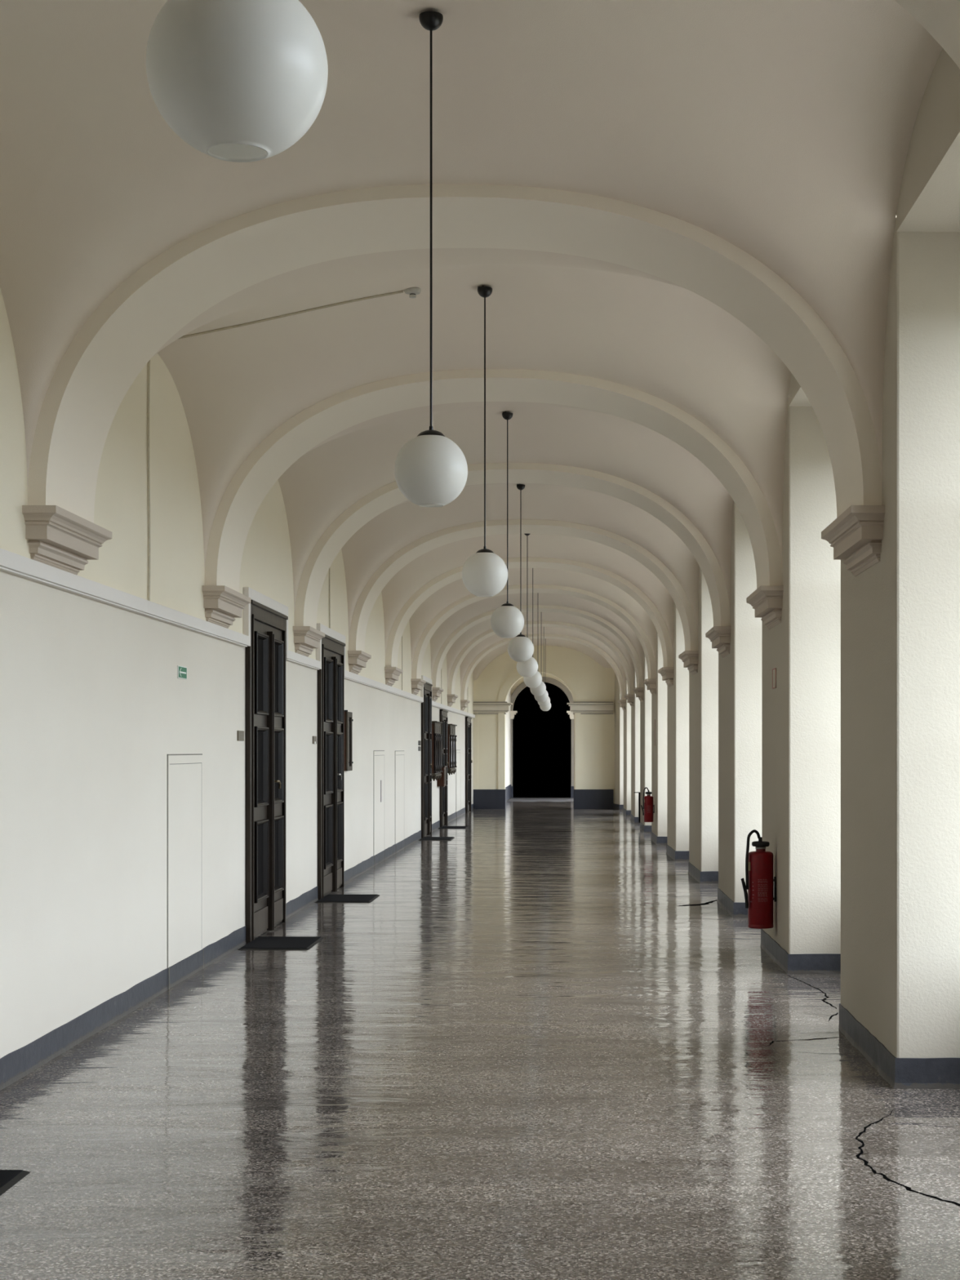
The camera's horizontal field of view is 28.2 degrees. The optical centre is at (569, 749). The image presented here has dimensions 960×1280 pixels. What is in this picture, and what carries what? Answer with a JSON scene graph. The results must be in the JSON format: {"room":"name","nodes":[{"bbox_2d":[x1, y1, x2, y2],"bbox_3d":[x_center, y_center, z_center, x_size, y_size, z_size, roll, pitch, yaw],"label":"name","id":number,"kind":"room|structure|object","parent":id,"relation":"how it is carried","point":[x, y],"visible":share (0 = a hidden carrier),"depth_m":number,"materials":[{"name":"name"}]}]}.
{"room":"vaulted building corridor","nodes":[
{"label":"vaulted building corridor","id":0,"kind":"room"},
{"bbox_2d":[0,288,473,1058],"bbox_3d":[-2.467,-0.810,21.575,0.095,4.620,53.150,0,0,0],"label":"wall","id":1,"kind":"structure","parent":0,"point":[94,704],"depth_m":11.11,"materials":[{"name":"paint"}]},
{"bbox_2d":[22,505,111,574],"bbox_3d":[-2.438,-0.999,9.300,0.165,0.242,1.080,0,0,0],"label":"corbel","id":2,"kind":"object","parent":1,"relation":"attached to","point":[59,538],"visible":0.94,"depth_m":9.10,"materials":[{"name":"stone"}]},
{"bbox_2d":[0,547,248,647],"bbox_3d":[-2.489,-0.831,11.170,0.048,0.085,7.060,0,0,0],"label":"trim","id":3,"kind":"structure","parent":1,"relation":"attached to","point":[11,562],"depth_m":10.21,"materials":[{"name":"paint"}]},
{"bbox_2d":[177,665,186,679],"bbox_3d":[-2.508,-0.497,12.370,0.008,0.081,0.280,0,0,0],"label":"direction sign","id":4,"kind":"object","parent":1,"relation":"attached to","point":[181,670],"visible":1,"depth_m":12.35,"materials":[{"name":"green plastic"}]},
{"bbox_2d":[167,753,204,989],"bbox_3d":[-2.505,0.765,12.485,0.014,1.470,1.130,0,0,0],"label":"access panel","id":5,"kind":"object","parent":1,"relation":"attached to","point":[184,771],"visible":1,"depth_m":12.42,"materials":[{"name":"paint"}]},
{"bbox_2d":[202,585,250,628],"bbox_3d":[-2.440,-0.999,13.600,0.165,0.242,1.080,0,0,0],"label":"corbel","id":6,"kind":"object","parent":1,"relation":"attached to","point":[222,604],"visible":0.97,"depth_m":13.35,"materials":[{"name":"stone"}]},
{"bbox_2d":[0,804,473,1090],"bbox_3d":[-2.495,1.431,21.575,0.087,0.139,53.150,0,0,0],"label":"baseboard","id":7,"kind":"structure","parent":1,"relation":"attached to","point":[18,1064],"depth_m":11.02,"materials":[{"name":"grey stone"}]},
{"bbox_2d":[237,730,244,740],"bbox_3d":[-2.507,-0.104,14.565,0.011,0.076,0.250,0,0,0],"label":"name plate","id":8,"kind":"object","parent":1,"relation":"attached to","point":[240,733],"visible":1,"depth_m":14.54,"materials":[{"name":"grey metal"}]},
{"bbox_2d":[243,586,288,658],"bbox_3d":[-2.490,-1.024,15.735,0.046,0.452,2.070,0,0,0],"label":"trim","id":9,"kind":"structure","parent":1,"relation":"attached to","point":[253,594],"depth_m":15.17,"materials":[{"name":"paint"}]},
{"bbox_2d":[245,600,288,942],"bbox_3d":[-2.460,0.170,15.735,0.104,2.660,1.870,0,0,0],"label":"door","id":10,"kind":"structure","parent":1,"relation":"in","point":[265,657],"depth_m":15.59,"materials":[{"name":"brown wood"}]},
{"bbox_2d":[146,290,403,600],"bbox_3d":[-1.749,-1.801,11.370,1.519,1.857,0.053,0,0,0],"label":"cable conduit","id":11,"kind":"object","parent":1,"relation":"attached to","point":[400,291],"visible":0.86,"depth_m":11.36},
{"bbox_2d":[285,649,320,670],"bbox_3d":[-2.492,-0.831,17.855,0.046,0.085,2.190,0,0,0],"label":"trim","id":12,"kind":"structure","parent":1,"relation":"attached to","point":[293,657],"depth_m":17.77,"materials":[{"name":"paint"}]},
{"bbox_2d":[293,626,324,657],"bbox_3d":[-2.442,-0.999,17.900,0.165,0.242,1.080,0,0,0],"label":"corbel","id":13,"kind":"object","parent":1,"relation":"attached to","point":[306,638],"visible":0.91,"depth_m":17.60,"materials":[{"name":"stone"}]},
{"bbox_2d":[312,736,316,743],"bbox_3d":[-2.508,-0.092,18.800,0.012,0.075,0.240,0,0,0],"label":"name plate","id":14,"kind":"object","parent":1,"relation":"attached to","point":[314,738],"visible":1,"depth_m":18.77,"materials":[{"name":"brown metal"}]},
{"bbox_2d":[328,568,330,628],"bbox_3d":[-2.506,-1.642,19.970,0.011,1.539,0.053,0,0,0],"label":"cable conduit","id":15,"kind":"object","parent":1,"relation":"attached to","point":[329,568],"visible":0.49,"depth_m":19.96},
{"bbox_2d":[315,623,345,676],"bbox_3d":[-2.492,-1.024,20.005,0.046,0.452,2.130,0,0,0],"label":"trim","id":16,"kind":"structure","parent":1,"relation":"attached to","point":[320,627],"depth_m":19.45,"materials":[{"name":"paint"}]},
{"bbox_2d":[317,634,345,899],"bbox_3d":[-2.462,0.170,20.005,0.104,2.660,1.930,0,0,0],"label":"door","id":17,"kind":"structure","parent":1,"relation":"in","point":[331,678],"depth_m":19.86,"materials":[{"name":"brown wood"}]},
{"bbox_2d":[344,710,353,770],"bbox_3d":[-2.483,-0.098,21.425,0.060,0.675,0.510,0,0,0],"label":"case","id":18,"kind":"object","parent":1,"relation":"attached to","point":[348,719],"visible":0.93,"depth_m":21.25,"materials":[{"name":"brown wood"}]},
{"bbox_2d":[347,650,371,674],"bbox_3d":[-2.442,-0.999,22.200,0.165,0.242,1.080,0,0,0],"label":"corbel","id":19,"kind":"object","parent":1,"relation":"attached to","point":[357,660],"visible":0.95,"depth_m":21.83,"materials":[{"name":"stone"}]},
{"bbox_2d":[373,750,385,859],"bbox_3d":[-2.506,0.757,25.200,0.014,1.485,1.400,0,0,0],"label":"access panel","id":20,"kind":"object","parent":1,"relation":"attached to","point":[379,755],"visible":1,"depth_m":25.16,"materials":[{"name":"paint"}]},
{"bbox_2d":[344,670,422,702],"bbox_3d":[-2.490,-0.831,26.640,0.049,0.085,11.160,0,0,0],"label":"trim","id":21,"kind":"structure","parent":1,"relation":"attached to","point":[349,676],"depth_m":24.89,"materials":[{"name":"paint"}]},
{"bbox_2d":[384,666,403,686],"bbox_3d":[-2.440,-0.999,26.500,0.165,0.242,1.080,0,0,0],"label":"corbel","id":22,"kind":"object","parent":1,"relation":"attached to","point":[392,673],"visible":0.94,"depth_m":26.10,"materials":[{"name":"stone"}]},
{"bbox_2d":[395,751,404,844],"bbox_3d":[-2.504,0.760,28.250,0.014,1.480,1.500,0,0,0],"label":"access panel","id":23,"kind":"object","parent":1,"relation":"attached to","point":[399,755],"visible":1,"depth_m":28.16,"materials":[{"name":"paint"}]},
{"bbox_2d":[401,635,402,690],"bbox_3d":[-2.503,-1.642,28.570,0.011,1.539,0.053,0,0,0],"label":"cable conduit","id":24,"kind":"object","parent":1,"relation":"attached to","point":[402,636],"visible":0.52,"depth_m":28.56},
{"bbox_2d":[410,678,426,694],"bbox_3d":[-2.438,-0.999,30.800,0.165,0.242,1.080,0,0,0],"label":"corbel","id":25,"kind":"object","parent":1,"relation":"attached to","point":[417,684],"visible":0.91,"depth_m":30.37,"materials":[{"name":"stone"}]},
{"bbox_2d":[420,675,431,702],"bbox_3d":[-2.487,-1.024,33.250,0.046,0.452,2.100,0,0,0],"label":"trim","id":26,"kind":"structure","parent":1,"relation":"attached to","point":[424,677],"depth_m":32.21,"materials":[{"name":"paint"}]},
{"bbox_2d":[421,681,432,838],"bbox_3d":[-2.456,0.170,33.250,0.104,2.660,1.900,0,0,0],"label":"door","id":27,"kind":"structure","parent":1,"relation":"in","point":[426,706],"depth_m":33.10,"materials":[{"name":"brown wood"}]},
{"bbox_2d":[431,720,442,781],"bbox_3d":[-2.446,0.033,35.220,0.115,1.085,1.600,0,0,0],"label":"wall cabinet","id":28,"kind":"object","parent":1,"relation":"attached to","point":[436,726],"visible":0.96,"depth_m":34.87,"materials":[{"name":"brown wood"}]},
{"bbox_2d":[431,687,443,701],"bbox_3d":[-2.432,-0.999,35.100,0.168,0.242,1.080,0,0,0],"label":"corbel","id":29,"kind":"object","parent":1,"relation":"attached to","point":[436,691],"visible":0.79,"depth_m":34.68,"materials":[{"name":"stone"}]},
{"bbox_2d":[440,669,441,703],"bbox_3d":[-2.490,-1.642,37.170,0.011,1.539,0.053,0,0,0],"label":"cable conduit","id":30,"kind":"object","parent":1,"relation":"attached to","point":[441,669],"visible":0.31,"depth_m":37.17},
{"bbox_2d":[437,765,446,786],"bbox_3d":[-2.428,0.507,36.400,0.145,0.385,0.630,0,0,0],"label":"box","id":31,"kind":"object","parent":1,"relation":"attached to","point":[442,781],"visible":0.75,"depth_m":36.10,"materials":[{"name":"brown wood"}]},
{"bbox_2d":[440,709,448,826],"bbox_3d":[-2.444,0.365,37.600,0.104,2.270,1.700,0,0,0],"label":"door","id":32,"kind":"structure","parent":1,"relation":"in","point":[443,713],"depth_m":37.46,"materials":[{"name":"brown wood"}]},
{"bbox_2d":[447,724,457,775],"bbox_3d":[-2.428,0.005,39.450,0.115,1.040,1.700,0,0,0],"label":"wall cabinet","id":33,"kind":"object","parent":1,"relation":"in","point":[451,737],"visible":0.97,"depth_m":39.07,"materials":[{"name":"brown wood"}]},
{"bbox_2d":[447,694,457,706],"bbox_3d":[-2.414,-0.999,39.400,0.171,0.242,1.080,0,0,0],"label":"corbel","id":34,"kind":"object","parent":1,"relation":"attached to","point":[451,698],"visible":0.98,"depth_m":38.97,"materials":[{"name":"stone"}]},
{"bbox_2d":[431,700,475,718],"bbox_3d":[-2.448,-0.831,41.215,0.060,0.085,13.870,0,0,0],"label":"trim","id":35,"kind":"structure","parent":1,"relation":"attached to","point":[434,704],"depth_m":39.65,"materials":[{"name":"paint"}]},
{"bbox_2d":[456,750,460,817],"bbox_3d":[-2.462,0.755,42.450,0.014,1.490,1.700,0,0,0],"label":"access panel","id":36,"kind":"object","parent":1,"relation":"attached to","point":[458,752],"visible":0.88,"depth_m":42.34,"materials":[{"name":"paint"}]},
{"bbox_2d":[460,699,470,711],"bbox_3d":[-2.390,-0.999,43.700,0.171,0.242,1.080,0,0,0],"label":"corbel","id":37,"kind":"object","parent":1,"relation":"attached to","point":[464,703],"visible":0.94,"depth_m":43.26,"materials":[{"name":"stone"}]},
{"bbox_2d":[465,716,471,813],"bbox_3d":[-2.393,0.365,45.850,0.104,2.270,1.800,0,0,0],"label":"door","id":38,"kind":"structure","parent":1,"relation":"in","point":[468,720],"depth_m":45.54,"materials":[{"name":"brown wood"}]},
{"bbox_2d":[0,0,959,699],"bbox_3d":[-0.523,-1.955,21.535,4.076,1.710,53.270,0,0,0],"label":"ceiling","id":39,"kind":"structure","parent":0,"point":[671,212],"depth_m":9.04,"materials":[{"name":"paint"}]},
{"bbox_2d":[146,0,328,162],"bbox_3d":[-0.516,-1.871,2.970,0.279,1.888,0.279,0,0,-14],"label":"pendant lamp","id":40,"kind":"object","parent":39,"relation":"hanging from","point":[237,81],"visible":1,"depth_m":2.87,"materials":[{"name":"white glass"}]},
{"bbox_2d":[404,287,421,297],"bbox_3d":[-0.933,-2.716,11.370,0.100,0.056,0.100,0,0,0],"label":"smoke detector","id":41,"kind":"object","parent":39,"relation":"attached to","point":[412,292],"visible":1,"depth_m":11.34,"materials":[{"name":"grey plastic"}]},
{"bbox_2d":[394,11,467,506],"bbox_3d":[-0.526,-1.871,7.270,0.279,1.888,0.279,0,0,-14],"label":"pendant lamp","id":42,"kind":"object","parent":39,"relation":"hanging from","point":[431,469],"visible":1,"depth_m":7.19,"materials":[{"name":"white glass"}]},
{"bbox_2d":[462,285,507,596],"bbox_3d":[-0.512,-1.871,11.570,0.279,1.888,0.279,0,0,14],"label":"pendant lamp","id":43,"kind":"object","parent":39,"relation":"hanging from","point":[484,573],"visible":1,"depth_m":11.49,"materials":[{"name":"white glass"}]},
{"bbox_2d":[490,411,524,638],"bbox_3d":[-0.515,-1.871,15.870,0.279,1.888,0.279,0,0,-14],"label":"pendant lamp","id":44,"kind":"object","parent":39,"relation":"hanging from","point":[507,621],"visible":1,"depth_m":15.78,"materials":[{"name":"white glass"}]},
{"bbox_2d":[507,483,533,662],"bbox_3d":[-0.513,-1.871,20.170,0.279,1.888,0.279,0,0,14],"label":"pendant lamp","id":45,"kind":"object","parent":39,"relation":"hanging from","point":[520,648],"visible":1,"depth_m":20.09,"materials":[{"name":"white glass"}]},
{"bbox_2d":[516,533,537,676],"bbox_3d":[-0.540,-1.871,24.470,0.279,1.888,0.279,0,0,14],"label":"pendant lamp","id":46,"kind":"object","parent":39,"relation":"hanging from","point":[529,668],"visible":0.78,"depth_m":24.38,"materials":[{"name":"white glass"}]},
{"bbox_2d":[523,568,542,688],"bbox_3d":[-0.551,-1.871,28.770,0.279,1.888,0.279,0,0,-42],"label":"pendant lamp","id":47,"kind":"object","parent":39,"relation":"hanging from","point":[534,682],"visible":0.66,"depth_m":28.69,"materials":[{"name":"white glass"}]},
{"bbox_2d":[529,681,546,696],"bbox_3d":[-0.544,-1.870,33.070,0.279,1.888,0.279,0,0,-14],"label":"pendant lamp","id":48,"kind":"object","parent":39,"relation":"hanging from","point":[540,690],"visible":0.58,"depth_m":32.97,"materials":[{"name":"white glass"}]},
{"bbox_2d":[533,690,548,702],"bbox_3d":[-0.552,-1.870,37.370,0.279,1.888,0.279,0,0,-14],"label":"pendant lamp","id":49,"kind":"object","parent":39,"relation":"hanging from","point":[543,698],"visible":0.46,"depth_m":37.28,"materials":[{"name":"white glass"}]},
{"bbox_2d":[537,626,550,706],"bbox_3d":[-0.556,-1.870,41.670,0.279,1.888,0.279,0,0,-42],"label":"pendant lamp","id":50,"kind":"object","parent":39,"relation":"hanging from","point":[547,702],"visible":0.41,"depth_m":41.62,"materials":[{"name":"white glass"}]},
{"bbox_2d":[539,702,551,711],"bbox_3d":[-0.577,-1.866,45.970,0.279,1.888,0.279,0,0,-14],"label":"pendant lamp","id":51,"kind":"object","parent":39,"relation":"hanging from","point":[548,708],"visible":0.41,"depth_m":45.88,"materials":[{"name":"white glass"}]},
{"bbox_2d":[0,800,959,1279],"bbox_3d":[0.000,1.599,29.500,12.000,0.201,73.000,0,0,0],"label":"floor","id":52,"kind":"structure","parent":0,"point":[544,1048],"depth_m":8.07,"materials":[{"name":"stone"}]},
{"bbox_2d":[0,1169,31,1195],"bbox_3d":[-2.191,1.494,6.330,0.558,0.012,0.900,0,0,0],"label":"door mat","id":53,"kind":"object","parent":52,"relation":"on","point":[8,1178],"visible":1,"depth_m":6.65,"materials":[{"name":"black rubber"}]},
{"bbox_2d":[238,936,324,949],"bbox_3d":[-2.219,1.494,14.750,0.537,0.012,0.900,0,0,0],"label":"door mat","id":54,"kind":"object","parent":52,"relation":"on","point":[260,942],"visible":1,"depth_m":14.65,"materials":[{"name":"black rubber"}]},
{"bbox_2d":[314,894,379,902],"bbox_3d":[-2.220,1.494,19.160,0.551,0.012,0.920,0,0,0],"label":"door mat","id":55,"kind":"object","parent":52,"relation":"on","point":[329,898],"visible":1,"depth_m":18.96,"materials":[{"name":"black rubber"}]},
{"bbox_2d":[419,836,454,839],"bbox_3d":[-2.219,1.494,32.000,0.543,0.012,1.000,0,0,0],"label":"door mat","id":56,"kind":"object","parent":52,"relation":"on","point":[424,837],"visible":1,"depth_m":31.92,"materials":[{"name":"black rubber"}]},
{"bbox_2d":[438,826,469,828],"bbox_3d":[-2.220,1.494,36.600,0.540,0.012,1.000,0,0,0],"label":"door mat","id":57,"kind":"object","parent":52,"relation":"on","point":[442,827],"visible":1,"depth_m":36.44,"materials":[{"name":"black rubber"}]},
{"bbox_2d":[512,682,571,797],"bbox_3d":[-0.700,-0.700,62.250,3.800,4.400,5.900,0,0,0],"label":"doorway","id":58,"kind":"structure","parent":0,"point":[542,740],"depth_m":65.20,"materials":[{"name":"black"}]},
{"bbox_2d":[510,672,573,797],"bbox_3d":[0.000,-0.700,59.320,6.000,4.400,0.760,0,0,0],"label":"door frame","id":59,"kind":"structure","parent":0,"point":[516,689],"depth_m":59.08,"materials":[{"name":"paint"}]},
{"bbox_2d":[473,645,614,808],"bbox_3d":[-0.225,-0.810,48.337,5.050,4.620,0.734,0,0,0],"label":"wall","id":60,"kind":"structure","parent":0,"point":[591,685],"depth_m":48.15,"materials":[{"name":"paint"}]},
{"bbox_2d":[614,48,959,1057],"bbox_3d":[1.848,-0.810,21.676,1.140,4.620,53.557,0,0,0],"label":"wall","id":61,"kind":"structure","parent":0,"point":[848,768],"depth_m":9.43,"materials":[{"name":"paint"}]},
{"bbox_2d":[617,699,626,711],"bbox_3d":[1.200,-0.999,43.700,0.175,0.242,1.080,0,0,0],"label":"corbel","id":62,"kind":"object","parent":61,"relation":"attached to","point":[622,703],"visible":1,"depth_m":43.22,"materials":[{"name":"stone"}]},
{"bbox_2d":[624,694,634,706],"bbox_3d":[1.239,-0.999,39.400,0.175,0.242,1.080,0,0,0],"label":"corbel","id":63,"kind":"object","parent":61,"relation":"attached to","point":[630,698],"visible":0.98,"depth_m":38.91,"materials":[{"name":"stone"}]},
{"bbox_2d":[633,791,639,822],"bbox_3d":[1.275,1.094,36.005,0.120,0.572,0.090,0,0,0],"label":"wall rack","id":64,"kind":"object","parent":61,"relation":"attached to","point":[633,792],"visible":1,"depth_m":35.98,"materials":[{"name":"black metal"}]},
{"bbox_2d":[632,687,644,702],"bbox_3d":[1.271,-0.999,35.100,0.172,0.242,1.080,0,0,0],"label":"corbel","id":65,"kind":"object","parent":61,"relation":"attached to","point":[639,691],"visible":0.97,"depth_m":34.62,"materials":[{"name":"stone"}]},
{"bbox_2d":[640,786,654,822],"bbox_3d":[1.242,0.880,30.400,0.217,0.554,0.148,0,0,0],"label":"fire extinguisher","id":66,"kind":"object","parent":61,"relation":"attached to","point":[647,800],"visible":1,"depth_m":30.34,"materials":[{"name":"red metal"}]},
{"bbox_2d":[643,678,656,695],"bbox_3d":[1.301,-0.999,30.800,0.173,0.242,1.080,0,0,0],"label":"corbel","id":67,"kind":"object","parent":61,"relation":"attached to","point":[651,683],"visible":1,"depth_m":30.31,"materials":[{"name":"stone"}]},
{"bbox_2d":[654,719,655,745],"bbox_3d":[1.372,-0.270,30.580,0.008,0.420,0.160,0,0,0],"label":"fire sign","id":68,"kind":"object","parent":61,"relation":"attached to","point":[655,719],"visible":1,"depth_m":30.50,"materials":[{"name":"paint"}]},
{"bbox_2d":[657,666,674,687],"bbox_3d":[1.344,-0.999,26.500,0.176,0.242,1.080,0,0,0],"label":"corbel","id":69,"kind":"object","parent":61,"relation":"attached to","point":[667,673],"visible":1,"depth_m":26.06,"materials":[{"name":"stone"}]},
{"bbox_2d":[678,650,698,675],"bbox_3d":[1.389,-0.999,22.200,0.176,0.242,1.080,0,0,0],"label":"corbel","id":70,"kind":"object","parent":61,"relation":"attached to","point":[689,658],"visible":1,"depth_m":21.77,"materials":[{"name":"stone"}]},
{"bbox_2d":[705,626,731,657],"bbox_3d":[1.397,-0.999,17.900,0.165,0.242,1.080,0,0,0],"label":"corbel","id":71,"kind":"object","parent":61,"relation":"attached to","point":[719,636],"visible":1,"depth_m":17.49,"materials":[{"name":"stone"}]},
{"bbox_2d":[740,829,775,928],"bbox_3d":[1.335,0.916,13.540,0.252,0.696,0.180,0,0,0],"label":"fire extinguisher","id":72,"kind":"object","parent":61,"relation":"attached to","point":[759,898],"visible":1,"depth_m":13.47,"materials":[{"name":"red metal"}]},
{"bbox_2d":[746,585,783,629],"bbox_3d":[1.393,-0.999,13.600,0.166,0.242,1.080,0,0,0],"label":"corbel","id":73,"kind":"object","parent":61,"relation":"attached to","point":[766,601],"visible":1,"depth_m":13.26,"materials":[{"name":"stone"}]},
{"bbox_2d":[772,667,776,688],"bbox_3d":[1.461,-0.505,13.610,0.008,0.140,0.220,0,0,0],"label":"fire sign","id":74,"kind":"object","parent":61,"relation":"attached to","point":[774,670],"visible":1,"depth_m":13.60,"materials":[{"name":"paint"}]},
{"bbox_2d":[613,803,959,1088],"bbox_3d":[1.677,1.431,21.844,0.820,0.138,52.619,0,0,0],"label":"baseboard","id":75,"kind":"structure","parent":61,"relation":"attached to","point":[899,1073],"depth_m":9.78,"materials":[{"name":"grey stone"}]},
{"bbox_2d":[821,505,884,576],"bbox_3d":[1.378,-0.999,9.300,0.169,0.242,1.080,0,0,0],"label":"corbel","id":76,"kind":"object","parent":61,"relation":"attached to","point":[855,536],"visible":1,"depth_m":9.03,"materials":[{"name":"stone"}]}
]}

